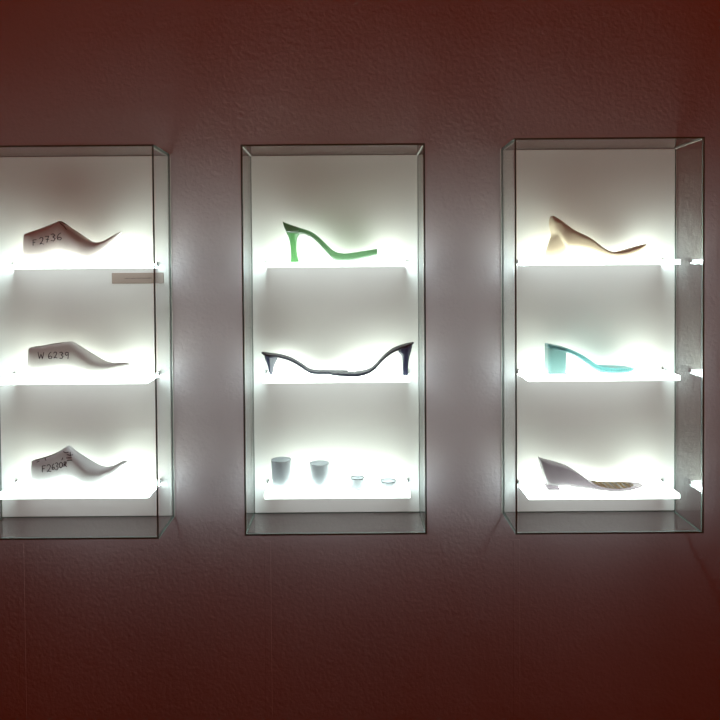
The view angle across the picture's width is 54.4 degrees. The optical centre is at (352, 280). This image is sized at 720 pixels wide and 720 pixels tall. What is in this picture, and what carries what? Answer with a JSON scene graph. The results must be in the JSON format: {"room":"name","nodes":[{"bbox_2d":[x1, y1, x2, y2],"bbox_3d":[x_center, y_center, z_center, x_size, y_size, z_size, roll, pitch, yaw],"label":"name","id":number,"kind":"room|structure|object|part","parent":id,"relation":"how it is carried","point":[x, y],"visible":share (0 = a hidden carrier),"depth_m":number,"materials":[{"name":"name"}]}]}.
{"room":"museum exhibition room","nodes":[
{"label":"museum exhibition room","id":0,"kind":"room"},
{"bbox_2d":[0,0,719,719],"bbox_3d":[0.000,-0.041,1.965,6.400,3.000,0.120,0,1,0],"label":"wall","id":1,"kind":"structure","parent":0,"point":[469,617],"depth_m":1.91,"materials":[{"name":"red paint"}]},
{"bbox_2d":[0,144,174,539],"bbox_3d":[-0.728,0.156,1.831,0.480,0.990,0.156,0,1,0],"label":"display case","id":2,"kind":"object","parent":1,"relation":"attached to","point":[125,414],"visible":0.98,"depth_m":1.90,"materials":[{"name":"clear glass"}]},
{"bbox_3d":[-0.964,0.158,1.831,0.004,0.990,0.156,0,1,0],"label":"glass","id":3,"kind":"part","parent":2,"relation":"part of","materials":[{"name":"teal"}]},
{"bbox_2d":[23,221,121,263],"bbox_3d":[-0.735,-0.101,1.841,0.255,0.112,0.068,0,1,0],"label":"shoe last","id":4,"kind":"object","parent":2,"relation":"on","point":[48,243],"visible":1,"depth_m":1.82,"materials":[{"name":"paint"}]},
{"bbox_2d":[27,341,129,375],"bbox_3d":[-0.720,0.205,1.848,0.267,0.091,0.068,0,1,0],"label":"shoe last","id":5,"kind":"object","parent":2,"relation":"on","point":[63,356],"visible":1,"depth_m":1.83,"materials":[{"name":"grey paint"}]},
{"bbox_2d":[0,263,156,268],"bbox_3d":[-0.722,-0.038,1.842,0.388,0.013,0.114,0,1,0],"label":"shelf","id":6,"kind":"object","parent":2,"relation":"attached to","point":[10,265],"depth_m":1.79,"materials":[{"name":"white"}]},
{"bbox_2d":[31,445,126,487],"bbox_3d":[-0.722,0.491,1.854,0.252,0.109,0.070,0,1,0],"label":"shoe last","id":7,"kind":"object","parent":2,"relation":"on","point":[68,464],"visible":1,"depth_m":1.83,"materials":[{"name":"grey paint"}]},
{"bbox_2d":[0,372,158,384],"bbox_3d":[-0.720,0.258,1.849,0.388,0.013,0.114,0,1,0],"label":"shelf","id":8,"kind":"object","parent":2,"relation":"attached to","point":[15,378],"depth_m":1.80,"materials":[{"name":"white"}]},
{"bbox_2d":[0,480,159,498],"bbox_3d":[-0.718,0.552,1.855,0.388,0.013,0.114,0,1,0],"label":"shelf","id":9,"kind":"object","parent":2,"relation":"attached to","point":[19,489],"depth_m":1.82,"materials":[{"name":"white"}]},
{"bbox_3d":[-0.732,-0.337,1.821,0.466,0.004,0.156,0,1,0],"label":"glass","id":10,"kind":"part","parent":2,"relation":"part of","materials":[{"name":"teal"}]},
{"bbox_3d":[-0.725,0.649,1.842,0.466,0.004,0.156,0,1,0],"label":"glass","id":11,"kind":"part","parent":2,"relation":"part of","materials":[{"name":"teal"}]},
{"bbox_2d":[112,273,163,283],"bbox_3d":[-0.581,-0.007,1.899,0.141,0.029,0.002,0,1,0],"label":"label","id":12,"kind":"object","parent":2,"relation":"attached to","point":[117,278],"visible":1,"depth_m":1.90,"materials":[{"name":"beige"}]},
{"bbox_3d":[-0.493,0.154,1.831,0.004,0.990,0.156,0,1,0],"label":"glass","id":13,"kind":"part","parent":2,"relation":"part of","materials":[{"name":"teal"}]},
{"bbox_2d":[240,143,426,535],"bbox_3d":[-0.045,0.148,1.831,0.465,0.982,0.156,0,1,0],"label":"display case","id":14,"kind":"object","parent":1,"relation":"attached to","point":[319,311],"visible":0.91,"depth_m":1.90,"materials":[{"name":"clear glass"}]},
{"bbox_3d":[-0.272,0.150,1.831,0.004,0.982,0.156,0,1,0],"label":"glass","id":15,"kind":"part","parent":14,"relation":"part of","materials":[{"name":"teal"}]},
{"bbox_2d":[271,457,290,490],"bbox_3d":[-0.186,0.508,1.840,0.052,0.078,0.052,0,1,0],"label":"cup","id":16,"kind":"object","parent":14,"relation":"on","point":[281,466],"visible":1,"depth_m":1.82,"materials":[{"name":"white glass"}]},
{"bbox_2d":[261,352,347,374],"bbox_3d":[-0.125,0.218,1.857,0.228,0.059,0.053,0,1,0],"label":"heeled sole","id":17,"kind":"object","parent":14,"relation":"on","point":[271,358],"visible":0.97,"depth_m":1.84,"materials":[{"name":"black plastic"}]},
{"bbox_2d":[310,460,328,490],"bbox_3d":[-0.086,0.512,1.840,0.052,0.068,0.052,0,1,0],"label":"cup","id":18,"kind":"object","parent":14,"relation":"on","point":[319,469],"visible":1,"depth_m":1.82,"materials":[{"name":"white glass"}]},
{"bbox_2d":[283,222,376,261],"bbox_3d":[-0.058,-0.103,1.841,0.246,0.107,0.070,0,1,0],"label":"heeled sole","id":19,"kind":"object","parent":14,"relation":"on","point":[293,232],"visible":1,"depth_m":1.82,"materials":[{"name":"green plastic"}]},
{"bbox_3d":[-0.048,-0.340,1.821,0.450,0.004,0.156,0,1,0],"label":"glass","id":20,"kind":"part","parent":14,"relation":"part of","materials":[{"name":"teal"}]},
{"bbox_2d":[262,261,408,267],"bbox_3d":[-0.043,-0.043,1.842,0.375,0.013,0.114,0,1,0],"label":"shelf","id":21,"kind":"object","parent":14,"relation":"attached to","point":[265,264],"depth_m":1.79,"materials":[{"name":"white"}]},
{"bbox_3d":[-0.041,0.637,1.841,0.450,0.004,0.156,0,1,0],"label":"glass","id":22,"kind":"part","parent":14,"relation":"part of","materials":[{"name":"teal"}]},
{"bbox_2d":[263,371,409,382],"bbox_3d":[-0.040,0.254,1.849,0.375,0.013,0.114,0,1,0],"label":"shelf","id":23,"kind":"object","parent":14,"relation":"attached to","point":[277,376],"depth_m":1.79,"materials":[{"name":"white"}]},
{"bbox_2d":[264,480,409,498],"bbox_3d":[-0.038,0.552,1.855,0.375,0.013,0.114,0,1,0],"label":"shelf","id":24,"kind":"object","parent":14,"relation":"attached to","point":[299,489],"depth_m":1.82,"materials":[{"name":"white"}]},
{"bbox_2d":[349,475,364,489],"bbox_3d":[0.014,0.531,1.841,0.042,0.028,0.042,0,1,0],"label":"cup","id":25,"kind":"object","parent":14,"relation":"on","point":[357,481],"visible":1,"depth_m":1.83,"materials":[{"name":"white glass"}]},
{"bbox_2d":[330,342,413,376],"bbox_3d":[0.051,0.204,1.820,0.218,0.086,0.055,0,1,0],"label":"heeled sole","id":26,"kind":"object","parent":14,"relation":"on","point":[405,349],"visible":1,"depth_m":1.80,"materials":[{"name":"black plastic"}]},
{"bbox_2d":[380,478,395,489],"bbox_3d":[0.095,0.535,1.841,0.042,0.020,0.042,0,1,0],"label":"cup","id":27,"kind":"object","parent":14,"relation":"on","point":[386,483],"visible":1,"depth_m":1.83,"materials":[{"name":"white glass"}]},
{"bbox_3d":[0.183,0.147,1.831,0.004,0.982,0.156,0,1,0],"label":"glass","id":28,"kind":"part","parent":14,"relation":"part of","materials":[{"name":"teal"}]},
{"bbox_2d":[500,137,704,534],"bbox_3d":[0.645,0.139,1.831,0.480,0.995,0.156,0,1,0],"label":"display case","id":29,"kind":"object","parent":1,"relation":"attached to","point":[601,426],"visible":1,"depth_m":1.90,"materials":[{"name":"clear glass"}]},
{"bbox_3d":[0.410,0.141,1.831,0.004,0.995,0.156,0,1,0],"label":"glass","id":30,"kind":"part","parent":29,"relation":"part of","materials":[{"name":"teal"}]},
{"bbox_2d":[544,343,634,373],"bbox_3d":[0.627,0.204,1.848,0.230,0.078,0.072,0,1,0],"label":"heeled sole","id":31,"kind":"object","parent":29,"relation":"on","point":[555,355],"visible":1,"depth_m":1.82,"materials":[{"name":"teal plastic"}]},
{"bbox_2d":[538,457,643,491],"bbox_3d":[0.630,0.506,1.848,0.273,0.082,0.072,0,1,0],"label":"wedge sole","id":32,"kind":"object","parent":29,"relation":"on","point":[555,474],"visible":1,"depth_m":1.82,"materials":[{"name":"grey plastic"}]},
{"bbox_2d":[544,216,646,259],"bbox_3d":[0.639,-0.113,1.842,0.266,0.116,0.072,0,1,0],"label":"heeled sole","id":33,"kind":"object","parent":29,"relation":"on","point":[563,238],"visible":0.98,"depth_m":1.82,"materials":[{"name":"brown wood"}]},
{"bbox_2d":[518,259,679,265],"bbox_3d":[0.644,-0.048,1.842,0.387,0.013,0.114,0,1,0],"label":"shelf","id":34,"kind":"object","parent":29,"relation":"attached to","point":[521,262],"depth_m":1.79,"materials":[{"name":"white"}]},
{"bbox_2d":[519,480,679,499],"bbox_3d":[0.649,0.554,1.855,0.387,0.013,0.114,0,1,0],"label":"shelf","id":35,"kind":"object","parent":29,"relation":"attached to","point":[533,489],"depth_m":1.81,"materials":[{"name":"white"}]},
{"bbox_2d":[519,369,679,381],"bbox_3d":[0.646,0.249,1.849,0.387,0.013,0.114,0,1,0],"label":"shelf","id":36,"kind":"object","parent":29,"relation":"attached to","point":[531,375],"depth_m":1.80,"materials":[{"name":"white"}]},
{"bbox_3d":[0.641,-0.356,1.821,0.465,0.004,0.156,0,1,0],"label":"glass","id":37,"kind":"part","parent":29,"relation":"part of","materials":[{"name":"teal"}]},
{"bbox_3d":[0.649,0.634,1.842,0.465,0.004,0.156,0,1,0],"label":"glass","id":38,"kind":"part","parent":29,"relation":"part of","materials":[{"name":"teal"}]},
{"bbox_3d":[0.880,0.137,1.831,0.004,0.995,0.156,0,1,0],"label":"glass","id":39,"kind":"part","parent":29,"relation":"part of","materials":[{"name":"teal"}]}
]}

